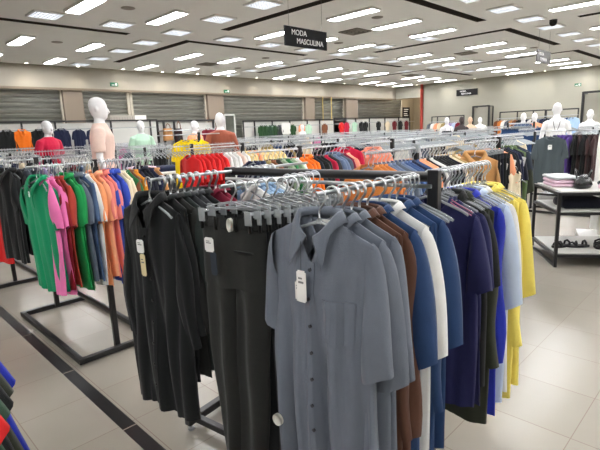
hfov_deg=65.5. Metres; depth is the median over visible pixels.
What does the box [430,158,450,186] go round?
t-shirt
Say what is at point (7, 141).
jacket
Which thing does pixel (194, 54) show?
fluorescent light
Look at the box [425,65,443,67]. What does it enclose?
recessed light
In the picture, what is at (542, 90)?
wall
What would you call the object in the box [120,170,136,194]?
t-shirt
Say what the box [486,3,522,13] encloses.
recessed light
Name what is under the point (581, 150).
t-shirt
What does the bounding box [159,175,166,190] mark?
clothes hanger
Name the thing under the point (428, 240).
shirt
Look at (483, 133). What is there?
hangers
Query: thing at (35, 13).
recessed light
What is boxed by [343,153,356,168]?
t-shirt
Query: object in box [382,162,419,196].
t-shirt
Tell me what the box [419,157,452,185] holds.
t-shirt
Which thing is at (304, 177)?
hanger
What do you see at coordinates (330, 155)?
t-shirt
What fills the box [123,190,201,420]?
shirt
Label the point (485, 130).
rack
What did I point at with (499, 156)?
trousers
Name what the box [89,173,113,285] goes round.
t-shirt
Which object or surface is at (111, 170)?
polo shirt
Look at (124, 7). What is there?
ceiling speaker
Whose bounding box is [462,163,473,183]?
clothes hanger
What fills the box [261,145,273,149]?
t-shirt
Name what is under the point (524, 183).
shirt
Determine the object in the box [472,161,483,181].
clothes hanger
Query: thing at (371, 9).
fluorescent light
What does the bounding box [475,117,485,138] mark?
mannequin
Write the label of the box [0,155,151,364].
rack
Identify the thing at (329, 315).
shirt
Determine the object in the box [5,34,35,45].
fluorescent light
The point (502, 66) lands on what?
fluorescent light
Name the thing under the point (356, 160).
t-shirt
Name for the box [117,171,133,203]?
t-shirt
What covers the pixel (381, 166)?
t-shirt
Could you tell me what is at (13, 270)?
rack
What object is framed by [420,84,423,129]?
pipe
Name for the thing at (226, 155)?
t-shirt
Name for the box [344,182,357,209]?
clothes hanger
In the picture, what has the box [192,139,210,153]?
t-shirt
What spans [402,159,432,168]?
t-shirt
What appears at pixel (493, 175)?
jacket
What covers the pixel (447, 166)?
clothes hanger
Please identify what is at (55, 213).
t-shirt
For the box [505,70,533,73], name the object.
fluorescent light
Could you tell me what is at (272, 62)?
fluorescent light
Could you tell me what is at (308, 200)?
hanger
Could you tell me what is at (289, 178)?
hanger
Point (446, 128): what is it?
mannequin
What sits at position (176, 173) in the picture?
clothes hanger
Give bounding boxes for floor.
[0,152,599,449]
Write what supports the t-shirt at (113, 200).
hanging from the clothes hanger
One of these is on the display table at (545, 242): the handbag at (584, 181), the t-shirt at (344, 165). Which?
the handbag at (584, 181)
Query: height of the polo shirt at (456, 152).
0.774 m
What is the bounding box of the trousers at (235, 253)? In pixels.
[199,212,270,449]
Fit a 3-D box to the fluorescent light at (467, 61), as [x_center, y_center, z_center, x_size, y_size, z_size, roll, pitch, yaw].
[6.287,-6.455,18.547,1.260,0.050,0.324,9,16,44]
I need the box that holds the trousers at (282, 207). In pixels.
[275,207,297,214]
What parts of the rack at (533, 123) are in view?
hang rail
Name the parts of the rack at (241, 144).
hang rail, hang rail, post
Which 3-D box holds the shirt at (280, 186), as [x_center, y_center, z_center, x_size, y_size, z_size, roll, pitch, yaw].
[-0.168,0.144,2.592,0.144,0.803,0.520,-13,16,-43]
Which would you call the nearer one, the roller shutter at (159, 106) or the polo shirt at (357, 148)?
the polo shirt at (357, 148)
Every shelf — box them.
[534,236,599,253]
[536,199,599,211]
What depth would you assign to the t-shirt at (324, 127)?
23.59 m
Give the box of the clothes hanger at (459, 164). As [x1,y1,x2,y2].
[456,164,466,185]
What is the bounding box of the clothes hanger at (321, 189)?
[311,187,325,218]
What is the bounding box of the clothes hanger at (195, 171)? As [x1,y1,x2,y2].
[193,171,199,189]
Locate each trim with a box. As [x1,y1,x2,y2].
[0,86,395,99]
[0,306,165,449]
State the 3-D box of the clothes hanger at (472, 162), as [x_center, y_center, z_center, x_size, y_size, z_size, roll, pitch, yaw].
[0.792,-0.202,2.123,0.335,0.172,0.024,9,16,44]
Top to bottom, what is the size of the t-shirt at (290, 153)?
0.818 m
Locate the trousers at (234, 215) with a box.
[221,211,284,412]
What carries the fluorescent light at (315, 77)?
attached to the ceiling
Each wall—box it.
[0,62,395,98]
[396,65,599,151]
[396,98,412,131]
[413,97,419,131]
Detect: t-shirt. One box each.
[0,361,29,449]
[0,373,23,449]
[0,386,14,449]
[0,399,10,449]
[0,415,9,444]
[14,169,33,254]
[19,163,26,168]
[23,168,31,179]
[35,177,66,295]
[40,167,52,175]
[43,155,52,166]
[47,166,56,175]
[49,176,77,295]
[54,166,63,172]
[54,176,76,289]
[56,175,82,286]
[64,175,95,290]
[72,129,87,154]
[80,174,105,280]
[84,164,91,170]
[85,173,108,284]
[87,130,89,148]
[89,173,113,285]
[100,172,121,276]
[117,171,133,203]
[120,169,143,190]
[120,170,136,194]
[122,153,135,169]
[125,169,140,190]
[132,169,147,189]
[134,168,149,189]
[146,168,158,189]
[149,167,168,189]
[150,168,163,190]
[169,154,176,188]
[171,139,200,187]
[180,155,203,186]
[189,155,209,184]
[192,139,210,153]
[196,154,212,184]
[201,154,218,183]
[202,128,211,149]
[206,153,222,183]
[210,153,225,183]
[219,153,229,166]
[223,153,233,166]
[224,152,238,176]
[232,152,242,166]
[236,151,250,160]
[236,152,247,164]
[237,161,269,177]
[245,151,255,160]
[249,150,262,159]
[258,125,265,138]
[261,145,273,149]
[262,150,271,159]
[263,125,269,141]
[265,160,285,183]
[268,125,274,141]
[269,159,293,188]
[272,125,278,141]
[274,159,299,190]
[277,125,283,141]
[277,158,303,192]
[279,148,293,157]
[281,158,308,204]
[283,142,296,155]
[288,157,312,204]
[290,124,295,135]
[292,157,315,205]
[295,156,320,203]
[305,124,311,133]
[313,155,336,205]
[313,156,329,203]
[316,154,339,204]
[316,155,332,205]
[319,154,344,203]
[322,123,327,134]
[324,154,347,169]
[329,146,364,164]
[338,122,344,133]
[340,152,359,166]
[340,153,353,169]
[341,164,396,202]
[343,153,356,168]
[344,122,349,133]
[352,122,356,132]
[359,122,363,132]
[362,164,402,193]
[363,121,367,131]
[369,163,406,194]
[373,163,409,194]
[376,121,380,131]
[378,162,414,195]
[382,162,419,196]
[385,121,389,131]
[386,161,422,194]
[390,161,425,192]
[392,121,396,130]
[394,160,426,188]
[398,121,402,129]
[399,160,428,170]
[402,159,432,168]
[404,121,408,131]
[406,159,435,168]
[410,158,443,187]
[418,195,492,406]
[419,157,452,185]
[419,158,446,186]
[421,134,429,156]
[421,194,493,405]
[422,156,456,184]
[425,156,459,183]
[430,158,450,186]
[432,155,465,182]
[432,156,461,183]
[435,155,468,181]
[438,154,471,180]
[486,148,517,182]
[488,148,519,181]
[494,147,523,180]
[497,120,503,135]
[503,147,522,181]
[513,148,528,198]
[531,136,568,182]
[564,134,572,173]
[566,117,579,134]
[570,134,577,174]
[578,134,588,174]
[584,134,592,174]
[589,134,598,180]
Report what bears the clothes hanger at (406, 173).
hanging from the rack at (433, 177)
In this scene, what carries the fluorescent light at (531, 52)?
attached to the ceiling
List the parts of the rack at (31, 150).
hang rail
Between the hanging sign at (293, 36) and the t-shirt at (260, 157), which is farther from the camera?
the hanging sign at (293, 36)
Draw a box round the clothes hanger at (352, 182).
[346,182,359,208]
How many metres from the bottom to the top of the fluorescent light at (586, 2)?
0.050 m
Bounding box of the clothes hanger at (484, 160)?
[480,160,491,179]
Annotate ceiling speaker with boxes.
[121,6,134,9]
[371,16,382,18]
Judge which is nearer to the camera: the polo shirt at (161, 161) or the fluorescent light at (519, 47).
the polo shirt at (161, 161)
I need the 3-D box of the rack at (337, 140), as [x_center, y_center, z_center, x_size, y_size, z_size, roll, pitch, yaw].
[1.200,-0.963,8.942,1.320,1.409,2.200,9,16,44]
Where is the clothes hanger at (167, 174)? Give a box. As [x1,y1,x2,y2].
[166,174,172,193]
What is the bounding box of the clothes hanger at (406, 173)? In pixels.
[404,173,415,194]
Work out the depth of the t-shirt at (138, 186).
3.37 m
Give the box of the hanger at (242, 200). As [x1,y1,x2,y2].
[217,180,268,210]
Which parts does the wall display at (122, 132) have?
hang rail, post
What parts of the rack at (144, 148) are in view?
hang rail, hang rail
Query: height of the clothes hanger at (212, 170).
0.172 m
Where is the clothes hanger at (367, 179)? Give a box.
[362,179,374,203]
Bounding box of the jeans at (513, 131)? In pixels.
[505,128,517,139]
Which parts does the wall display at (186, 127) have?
post, post, hang rail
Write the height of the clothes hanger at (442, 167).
0.172 m
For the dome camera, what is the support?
attached to the ceiling
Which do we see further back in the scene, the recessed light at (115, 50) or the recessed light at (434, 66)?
the recessed light at (434, 66)
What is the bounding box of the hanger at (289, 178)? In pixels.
[272,176,316,206]
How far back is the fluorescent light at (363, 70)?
20.10 m
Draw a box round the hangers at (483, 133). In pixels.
[1,124,599,162]
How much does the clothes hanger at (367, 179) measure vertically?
0.172 m
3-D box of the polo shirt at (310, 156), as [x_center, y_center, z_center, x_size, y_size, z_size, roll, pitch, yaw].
[0.053,-0.271,4.369,0.480,0.774,0.144,9,16,44]
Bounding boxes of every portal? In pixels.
[472,105,493,142]
[580,90,599,122]
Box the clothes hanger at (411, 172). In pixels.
[406,172,419,195]
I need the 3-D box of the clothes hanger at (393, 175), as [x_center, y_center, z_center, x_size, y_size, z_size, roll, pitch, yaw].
[0.353,-0.099,1.704,0.335,0.172,0.024,9,16,44]
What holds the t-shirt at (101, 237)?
hanging from the clothes hanger
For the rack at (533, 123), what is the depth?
11.39 m
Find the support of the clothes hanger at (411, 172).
hanging from the rack at (433, 177)
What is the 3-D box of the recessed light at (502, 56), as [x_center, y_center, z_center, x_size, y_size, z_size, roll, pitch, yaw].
[7.956,-6.310,17.471,0.580,0.035,0.580,9,16,44]
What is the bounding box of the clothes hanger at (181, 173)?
[180,173,186,191]
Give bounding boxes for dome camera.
[549,19,557,25]
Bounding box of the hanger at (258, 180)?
[240,178,288,209]
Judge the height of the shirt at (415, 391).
1.035 m
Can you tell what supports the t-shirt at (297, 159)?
hanging from the clothes hanger
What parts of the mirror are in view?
glass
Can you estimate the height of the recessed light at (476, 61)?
0.035 m
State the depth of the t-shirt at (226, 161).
5.69 m
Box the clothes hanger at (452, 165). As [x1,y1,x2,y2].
[448,165,459,187]
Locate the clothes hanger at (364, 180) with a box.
[360,180,373,204]
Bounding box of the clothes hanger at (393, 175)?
[390,175,403,199]
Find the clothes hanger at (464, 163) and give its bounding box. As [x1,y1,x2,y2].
[460,163,471,184]
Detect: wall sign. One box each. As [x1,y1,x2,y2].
[403,107,409,116]
[456,88,477,95]
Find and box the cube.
[411,144,420,152]
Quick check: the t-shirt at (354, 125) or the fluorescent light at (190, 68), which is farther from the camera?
the t-shirt at (354, 125)
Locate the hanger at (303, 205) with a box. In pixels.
[261,177,307,207]
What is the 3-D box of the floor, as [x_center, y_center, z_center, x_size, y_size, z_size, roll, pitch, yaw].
[4.208,-0.949,12.108,25.000,0.100,35.000,9,16,44]
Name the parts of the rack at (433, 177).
frame, hang rail, post, hang rail, hang rail, hang rail, post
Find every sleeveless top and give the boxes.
[508,172,520,197]
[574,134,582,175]
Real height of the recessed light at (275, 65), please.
0.035 m
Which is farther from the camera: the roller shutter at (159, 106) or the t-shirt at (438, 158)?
the roller shutter at (159, 106)
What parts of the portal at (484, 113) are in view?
panel, frame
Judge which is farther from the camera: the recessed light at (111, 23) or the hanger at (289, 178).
the recessed light at (111, 23)
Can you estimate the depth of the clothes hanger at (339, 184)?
1.47 m
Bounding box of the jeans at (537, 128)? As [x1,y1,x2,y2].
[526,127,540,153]
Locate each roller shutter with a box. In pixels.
[0,89,64,123]
[82,91,130,122]
[129,92,207,122]
[223,95,303,150]
[315,98,343,120]
[358,99,401,118]
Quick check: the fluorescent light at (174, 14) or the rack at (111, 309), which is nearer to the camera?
the rack at (111, 309)
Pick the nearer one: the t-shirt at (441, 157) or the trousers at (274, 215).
the trousers at (274, 215)
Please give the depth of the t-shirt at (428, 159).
3.36 m
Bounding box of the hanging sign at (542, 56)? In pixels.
[536,31,550,64]
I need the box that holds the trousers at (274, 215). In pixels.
[243,209,293,223]
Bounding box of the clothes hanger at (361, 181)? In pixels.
[353,181,366,206]
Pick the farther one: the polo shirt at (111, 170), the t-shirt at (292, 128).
the t-shirt at (292, 128)
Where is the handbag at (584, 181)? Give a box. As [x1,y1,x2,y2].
[573,169,592,188]
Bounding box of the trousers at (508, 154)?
[487,153,509,190]
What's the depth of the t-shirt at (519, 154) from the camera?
4.41 m
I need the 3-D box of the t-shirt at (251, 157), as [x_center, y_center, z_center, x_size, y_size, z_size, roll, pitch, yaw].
[-0.719,-0.597,6.163,0.479,0.758,0.107,8,15,41]
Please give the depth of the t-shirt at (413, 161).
3.26 m
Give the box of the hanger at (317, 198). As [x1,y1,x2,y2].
[270,173,322,200]
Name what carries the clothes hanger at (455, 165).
hanging from the rack at (433, 177)
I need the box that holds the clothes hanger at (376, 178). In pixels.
[373,178,385,200]
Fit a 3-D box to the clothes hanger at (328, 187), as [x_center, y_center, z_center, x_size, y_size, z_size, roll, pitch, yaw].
[0.101,-0.038,1.454,0.335,0.172,0.024,8,15,41]
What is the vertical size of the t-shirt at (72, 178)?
0.818 m
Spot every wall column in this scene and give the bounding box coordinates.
[61,90,85,122]
[206,95,224,127]
[303,97,314,120]
[344,99,357,117]
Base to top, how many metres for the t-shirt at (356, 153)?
0.788 m
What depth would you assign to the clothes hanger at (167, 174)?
2.09 m
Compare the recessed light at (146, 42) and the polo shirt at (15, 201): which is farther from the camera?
the recessed light at (146, 42)
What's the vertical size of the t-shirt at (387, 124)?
0.758 m
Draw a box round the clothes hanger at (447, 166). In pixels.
[443,166,456,188]
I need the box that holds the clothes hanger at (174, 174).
[173,174,179,192]
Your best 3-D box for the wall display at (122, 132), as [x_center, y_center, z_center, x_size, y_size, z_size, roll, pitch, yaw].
[-7.228,-2.376,15.590,0.404,2.205,5.722,9,16,44]
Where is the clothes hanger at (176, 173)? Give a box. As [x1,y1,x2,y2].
[174,173,180,192]
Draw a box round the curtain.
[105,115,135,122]
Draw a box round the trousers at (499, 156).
[461,154,500,179]
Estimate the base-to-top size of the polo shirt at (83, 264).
0.804 m
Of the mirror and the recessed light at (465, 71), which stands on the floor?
the mirror
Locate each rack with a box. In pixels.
[0,148,34,163]
[0,150,50,163]
[0,154,38,288]
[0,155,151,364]
[55,144,171,167]
[64,143,163,147]
[147,142,285,154]
[148,161,490,449]
[157,132,219,141]
[238,138,302,143]
[247,143,458,159]
[276,134,333,149]
[294,134,371,148]
[298,135,420,146]
[359,136,523,160]
[364,131,422,134]
[371,134,521,142]
[396,130,485,141]
[507,122,534,151]
[528,129,599,216]
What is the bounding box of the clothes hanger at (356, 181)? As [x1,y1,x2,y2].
[352,181,365,206]
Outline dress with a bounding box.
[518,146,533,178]
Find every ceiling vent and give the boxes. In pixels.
[196,62,219,65]
[339,28,370,35]
[454,51,477,55]
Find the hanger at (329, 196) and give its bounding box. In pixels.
[285,171,335,197]
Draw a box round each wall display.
[0,119,157,168]
[156,119,214,188]
[242,119,346,153]
[333,117,410,147]
[431,115,464,151]
[497,109,545,120]
[543,108,579,117]
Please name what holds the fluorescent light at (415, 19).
attached to the ceiling
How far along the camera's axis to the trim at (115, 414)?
3.02 m
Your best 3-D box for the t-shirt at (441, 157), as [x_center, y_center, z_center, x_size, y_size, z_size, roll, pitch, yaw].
[1.044,-0.131,3.678,0.481,0.818,0.119,8,16,42]
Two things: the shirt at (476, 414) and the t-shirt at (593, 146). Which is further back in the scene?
the t-shirt at (593, 146)
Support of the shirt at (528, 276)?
hanging from the clothes hanger at (482, 160)
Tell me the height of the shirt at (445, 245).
0.968 m
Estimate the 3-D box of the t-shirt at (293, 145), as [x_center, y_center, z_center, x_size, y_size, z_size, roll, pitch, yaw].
[-0.228,-1.529,10.774,0.480,0.756,0.113,9,16,44]
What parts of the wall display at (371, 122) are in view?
hang rail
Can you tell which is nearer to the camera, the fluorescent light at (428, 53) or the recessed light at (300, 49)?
the recessed light at (300, 49)
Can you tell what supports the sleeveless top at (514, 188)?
hanging from the clothes hanger
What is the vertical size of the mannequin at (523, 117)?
1.850 m
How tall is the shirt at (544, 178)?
0.050 m
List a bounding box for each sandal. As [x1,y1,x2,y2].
[551,239,570,247]
[567,239,589,247]
[593,238,599,249]
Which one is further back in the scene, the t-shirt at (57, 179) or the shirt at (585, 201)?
the shirt at (585, 201)
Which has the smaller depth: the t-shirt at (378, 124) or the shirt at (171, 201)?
the shirt at (171, 201)
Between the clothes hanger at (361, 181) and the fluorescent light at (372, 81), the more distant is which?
the fluorescent light at (372, 81)
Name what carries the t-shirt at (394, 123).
hanging from the clothes hanger
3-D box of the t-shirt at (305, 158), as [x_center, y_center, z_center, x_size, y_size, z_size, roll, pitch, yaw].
[0.019,-0.254,4.337,0.480,0.756,0.113,8,16,42]
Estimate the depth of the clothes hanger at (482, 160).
2.17 m
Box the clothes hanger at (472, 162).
[468,162,479,182]
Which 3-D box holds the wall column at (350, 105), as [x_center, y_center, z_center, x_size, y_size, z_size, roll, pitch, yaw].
[2.870,-5.639,26.929,0.400,3.280,1.050,9,16,44]
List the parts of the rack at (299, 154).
hang rail, post, hang rail, post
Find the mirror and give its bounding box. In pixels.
[223,114,235,133]
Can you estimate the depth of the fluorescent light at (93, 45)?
12.28 m
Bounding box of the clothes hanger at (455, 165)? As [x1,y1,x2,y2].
[451,165,463,186]
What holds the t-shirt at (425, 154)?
hanging from the hangers at (483, 133)
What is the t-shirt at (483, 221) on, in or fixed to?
hanging from the clothes hanger at (442, 167)
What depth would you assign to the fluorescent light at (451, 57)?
17.34 m
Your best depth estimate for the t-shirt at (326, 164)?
4.28 m
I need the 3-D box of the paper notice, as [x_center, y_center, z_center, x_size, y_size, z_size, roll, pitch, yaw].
[-6.146,-4.115,17.912,0.022,0.200,0.500,9,16,44]
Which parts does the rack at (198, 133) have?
hang rail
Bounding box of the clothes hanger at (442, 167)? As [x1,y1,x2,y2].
[441,167,450,189]
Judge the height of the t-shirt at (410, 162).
0.788 m
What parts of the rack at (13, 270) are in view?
post, frame, hang rail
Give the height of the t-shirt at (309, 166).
0.818 m
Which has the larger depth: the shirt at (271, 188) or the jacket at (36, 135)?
the jacket at (36, 135)
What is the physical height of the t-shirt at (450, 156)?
0.788 m
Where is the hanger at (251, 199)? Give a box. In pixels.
[228,179,278,210]
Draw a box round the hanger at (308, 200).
[264,174,314,201]
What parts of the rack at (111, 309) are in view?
hang rail, post, frame, hang rail, post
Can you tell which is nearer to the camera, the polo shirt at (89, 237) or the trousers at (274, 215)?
the trousers at (274, 215)
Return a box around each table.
[161,171,175,174]
[531,182,599,266]
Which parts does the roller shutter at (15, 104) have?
guide rail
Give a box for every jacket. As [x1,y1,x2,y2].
[0,130,18,152]
[14,129,33,151]
[31,129,43,149]
[54,128,72,150]
[460,150,500,182]
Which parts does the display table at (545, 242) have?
leg, leg, frame, frame, frame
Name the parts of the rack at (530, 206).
post, frame, hang rail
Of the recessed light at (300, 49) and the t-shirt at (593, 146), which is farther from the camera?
the recessed light at (300, 49)
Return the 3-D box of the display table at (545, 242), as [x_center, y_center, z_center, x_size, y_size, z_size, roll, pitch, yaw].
[3.627,-0.034,5.366,1.532,0.842,0.892,0,12,11]
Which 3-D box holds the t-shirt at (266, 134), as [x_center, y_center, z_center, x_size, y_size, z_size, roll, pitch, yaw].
[-1.522,-4.062,20.907,0.119,0.818,0.481,9,16,44]
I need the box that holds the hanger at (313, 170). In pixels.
[295,170,341,196]
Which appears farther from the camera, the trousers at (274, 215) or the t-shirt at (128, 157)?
the t-shirt at (128, 157)
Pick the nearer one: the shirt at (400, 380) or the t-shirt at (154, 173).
the shirt at (400, 380)
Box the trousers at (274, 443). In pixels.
[210,212,279,449]
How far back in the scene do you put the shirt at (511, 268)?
1.98 m
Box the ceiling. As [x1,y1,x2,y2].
[0,0,599,86]
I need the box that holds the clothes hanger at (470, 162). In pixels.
[464,162,475,183]
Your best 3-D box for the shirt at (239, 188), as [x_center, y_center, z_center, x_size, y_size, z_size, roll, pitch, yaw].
[-0.244,0.171,2.519,0.520,0.822,0.144,9,16,44]
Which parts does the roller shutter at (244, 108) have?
guide rail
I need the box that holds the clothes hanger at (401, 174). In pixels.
[398,174,410,196]
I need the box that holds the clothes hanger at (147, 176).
[144,176,151,197]
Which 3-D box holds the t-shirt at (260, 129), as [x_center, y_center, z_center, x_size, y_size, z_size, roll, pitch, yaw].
[-1.690,-4.051,20.739,0.113,0.756,0.480,9,16,44]
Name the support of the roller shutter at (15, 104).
attached to the wall at (11, 74)
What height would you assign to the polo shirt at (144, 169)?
0.834 m
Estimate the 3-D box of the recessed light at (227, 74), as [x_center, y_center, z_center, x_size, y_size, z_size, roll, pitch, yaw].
[-2.905,-6.262,19.377,0.580,0.035,0.580,9,16,44]
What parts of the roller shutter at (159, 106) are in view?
guide rail, guide rail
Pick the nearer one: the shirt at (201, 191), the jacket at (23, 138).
the shirt at (201, 191)
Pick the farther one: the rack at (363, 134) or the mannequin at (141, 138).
the rack at (363, 134)
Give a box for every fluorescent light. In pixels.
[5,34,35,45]
[42,56,67,63]
[63,0,107,14]
[75,42,105,51]
[133,64,158,69]
[145,9,189,25]
[173,52,203,59]
[174,67,199,72]
[211,70,236,74]
[216,57,245,63]
[253,29,283,39]
[254,61,283,66]
[272,74,295,78]
[297,76,320,80]
[315,67,343,71]
[320,78,342,81]
[326,6,380,21]
[327,36,338,41]
[337,42,376,50]
[341,69,367,73]
[358,81,379,83]
[363,72,389,75]
[371,17,422,30]
[375,82,396,85]
[397,52,432,59]
[400,75,425,78]
[408,27,456,37]
[417,77,440,80]
[421,56,455,62]
[433,79,456,81]
[442,60,474,65]
[464,40,507,48]
[476,65,506,69]
[486,46,526,53]
[490,68,519,71]
[504,51,535,56]
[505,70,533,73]
[534,57,569,62]
[547,61,581,65]
[548,0,599,11]
[560,63,592,67]
[589,25,599,29]
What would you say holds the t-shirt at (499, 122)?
hanging from the clothes hanger
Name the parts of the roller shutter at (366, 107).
guide rail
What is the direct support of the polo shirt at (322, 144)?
hanging from the clothes hanger
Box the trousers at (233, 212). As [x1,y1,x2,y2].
[232,210,293,449]
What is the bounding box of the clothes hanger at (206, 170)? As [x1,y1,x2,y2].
[204,170,211,186]
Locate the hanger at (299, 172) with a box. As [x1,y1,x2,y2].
[277,172,329,198]
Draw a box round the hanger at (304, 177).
[282,176,326,206]
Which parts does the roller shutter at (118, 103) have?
guide rail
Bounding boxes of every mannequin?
[34,121,64,164]
[88,97,116,168]
[128,121,155,165]
[187,121,203,139]
[205,113,238,152]
[298,124,306,153]
[439,117,453,153]
[453,116,468,141]
[467,117,476,130]
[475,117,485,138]
[513,113,531,127]
[531,113,541,127]
[538,102,571,199]
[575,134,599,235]
[577,109,599,131]
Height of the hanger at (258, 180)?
0.153 m
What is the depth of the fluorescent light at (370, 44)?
13.93 m
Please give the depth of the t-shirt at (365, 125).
25.97 m
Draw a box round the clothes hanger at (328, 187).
[326,185,338,206]
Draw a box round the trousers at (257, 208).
[257,208,294,215]
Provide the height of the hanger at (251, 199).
0.153 m
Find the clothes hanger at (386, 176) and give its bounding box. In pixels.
[382,176,395,198]
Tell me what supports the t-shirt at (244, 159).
hanging from the clothes hanger
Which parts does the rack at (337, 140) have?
hang rail, hang rail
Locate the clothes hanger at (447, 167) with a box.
[443,167,452,188]
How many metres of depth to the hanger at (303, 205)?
1.76 m
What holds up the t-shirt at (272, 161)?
hanging from the clothes hanger
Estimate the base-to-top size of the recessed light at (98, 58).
0.035 m
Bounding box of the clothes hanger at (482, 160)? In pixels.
[477,160,488,180]
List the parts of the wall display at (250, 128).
hang rail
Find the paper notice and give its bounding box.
[135,115,145,119]
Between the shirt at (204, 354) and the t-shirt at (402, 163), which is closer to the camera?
the shirt at (204, 354)
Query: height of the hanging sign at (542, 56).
0.870 m
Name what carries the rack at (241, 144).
on the floor
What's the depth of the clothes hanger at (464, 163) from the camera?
2.04 m
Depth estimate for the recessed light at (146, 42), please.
12.04 m
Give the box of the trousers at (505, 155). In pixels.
[496,153,506,189]
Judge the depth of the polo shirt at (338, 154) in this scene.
4.50 m
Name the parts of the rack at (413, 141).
hang rail, hang rail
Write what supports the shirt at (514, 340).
hanging from the clothes hanger at (476, 161)
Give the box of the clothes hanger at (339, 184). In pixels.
[335,184,349,209]
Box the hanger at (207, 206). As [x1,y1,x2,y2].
[206,180,258,211]
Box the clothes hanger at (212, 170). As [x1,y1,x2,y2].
[211,170,217,188]
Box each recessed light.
[25,9,65,20]
[68,62,92,65]
[85,56,111,60]
[99,19,135,28]
[108,48,135,53]
[131,39,161,45]
[161,28,193,36]
[200,14,236,23]
[213,36,243,42]
[221,73,239,75]
[242,69,261,71]
[243,0,283,10]
[256,42,283,47]
[269,64,289,66]
[294,48,316,51]
[296,58,318,61]
[328,51,351,55]
[356,55,378,59]
[370,43,395,48]
[382,59,403,62]
[397,69,414,71]
[404,62,424,65]
[412,35,439,41]
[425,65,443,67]
[444,67,461,70]
[456,0,481,3]
[460,70,477,72]
[469,60,484,63]
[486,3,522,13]
[501,56,522,58]
[513,14,546,22]
[535,23,565,30]
[555,30,582,36]
[571,36,596,41]
[585,43,599,46]
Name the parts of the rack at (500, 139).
hang rail, post, hang rail, post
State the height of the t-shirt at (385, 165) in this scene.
0.756 m
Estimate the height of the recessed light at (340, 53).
0.035 m
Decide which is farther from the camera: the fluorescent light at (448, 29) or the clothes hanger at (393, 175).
the fluorescent light at (448, 29)
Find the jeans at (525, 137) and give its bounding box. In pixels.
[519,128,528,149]
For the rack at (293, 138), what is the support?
on the floor
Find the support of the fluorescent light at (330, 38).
attached to the ceiling
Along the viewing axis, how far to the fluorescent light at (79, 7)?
8.50 m
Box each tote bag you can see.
[163,123,173,140]
[174,121,182,142]
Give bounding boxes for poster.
[281,123,290,133]
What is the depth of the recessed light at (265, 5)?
8.88 m
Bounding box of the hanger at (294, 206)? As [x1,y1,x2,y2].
[250,178,298,208]
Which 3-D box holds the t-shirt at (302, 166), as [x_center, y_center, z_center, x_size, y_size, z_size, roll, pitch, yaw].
[-0.100,-0.226,4.219,0.479,0.758,0.107,7,15,39]
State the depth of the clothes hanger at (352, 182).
1.50 m
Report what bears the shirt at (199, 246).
hanging from the clothes hanger at (174, 174)
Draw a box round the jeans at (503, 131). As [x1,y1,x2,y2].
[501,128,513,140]
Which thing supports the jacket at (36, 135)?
hanging from the clothes hanger
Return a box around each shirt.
[0,167,30,262]
[0,220,14,263]
[1,167,26,263]
[20,174,70,291]
[31,165,41,174]
[56,172,92,286]
[70,171,99,281]
[85,170,119,275]
[99,169,123,276]
[105,168,124,283]
[112,168,130,242]
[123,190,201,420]
[133,166,154,189]
[143,191,205,381]
[154,150,167,176]
[156,164,175,171]
[165,190,211,377]
[172,189,213,369]
[179,188,214,212]
[186,187,214,209]
[199,186,227,211]
[200,185,235,210]
[211,184,238,208]
[237,181,274,208]
[237,183,281,205]
[240,182,282,203]
[246,145,257,150]
[263,177,301,205]
[265,206,393,449]
[268,177,298,205]
[269,182,292,205]
[302,154,324,204]
[303,137,311,153]
[303,208,408,449]
[312,143,337,154]
[325,152,350,169]
[325,206,414,449]
[331,204,411,449]
[340,202,422,449]
[349,200,437,449]
[356,142,372,150]
[359,198,447,449]
[361,147,392,163]
[371,196,443,449]
[378,194,462,448]
[394,141,408,159]
[423,188,500,386]
[444,187,505,415]
[445,190,498,423]
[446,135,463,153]
[450,185,522,402]
[454,144,481,153]
[456,184,522,391]
[462,182,522,397]
[470,181,535,384]
[502,145,527,200]
[515,145,533,202]
[542,173,577,179]
[543,177,574,183]
[543,181,572,186]
[553,195,599,208]
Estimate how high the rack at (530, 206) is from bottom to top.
1.420 m
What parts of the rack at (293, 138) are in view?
hang rail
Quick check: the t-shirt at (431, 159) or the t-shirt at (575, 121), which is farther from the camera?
the t-shirt at (575, 121)
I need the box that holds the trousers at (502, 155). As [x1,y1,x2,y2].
[488,154,503,184]
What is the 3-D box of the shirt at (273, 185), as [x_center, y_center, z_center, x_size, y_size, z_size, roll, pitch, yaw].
[-0.193,0.150,2.567,0.520,0.804,0.144,8,16,43]
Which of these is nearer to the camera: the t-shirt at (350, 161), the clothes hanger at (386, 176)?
the clothes hanger at (386, 176)
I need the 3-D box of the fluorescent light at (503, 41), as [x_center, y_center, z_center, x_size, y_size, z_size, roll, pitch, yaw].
[5.789,-5.623,14.563,1.260,0.050,0.324,9,16,44]
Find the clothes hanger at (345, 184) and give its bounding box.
[337,184,350,212]
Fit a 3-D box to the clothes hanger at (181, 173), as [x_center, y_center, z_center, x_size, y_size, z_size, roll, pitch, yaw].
[-0.538,-0.157,2.163,0.335,0.172,0.024,9,16,43]
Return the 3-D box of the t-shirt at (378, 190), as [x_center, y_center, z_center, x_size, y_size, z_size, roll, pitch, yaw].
[0.459,-0.005,3.098,0.110,0.788,0.480,-13,16,-42]
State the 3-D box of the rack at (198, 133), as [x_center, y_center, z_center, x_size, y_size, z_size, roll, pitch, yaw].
[-1.797,-0.716,7.788,0.720,1.622,0.800,9,16,44]
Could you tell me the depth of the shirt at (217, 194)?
2.19 m
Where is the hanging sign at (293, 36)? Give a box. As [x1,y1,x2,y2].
[283,11,326,50]
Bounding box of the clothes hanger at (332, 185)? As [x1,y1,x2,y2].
[326,185,340,207]

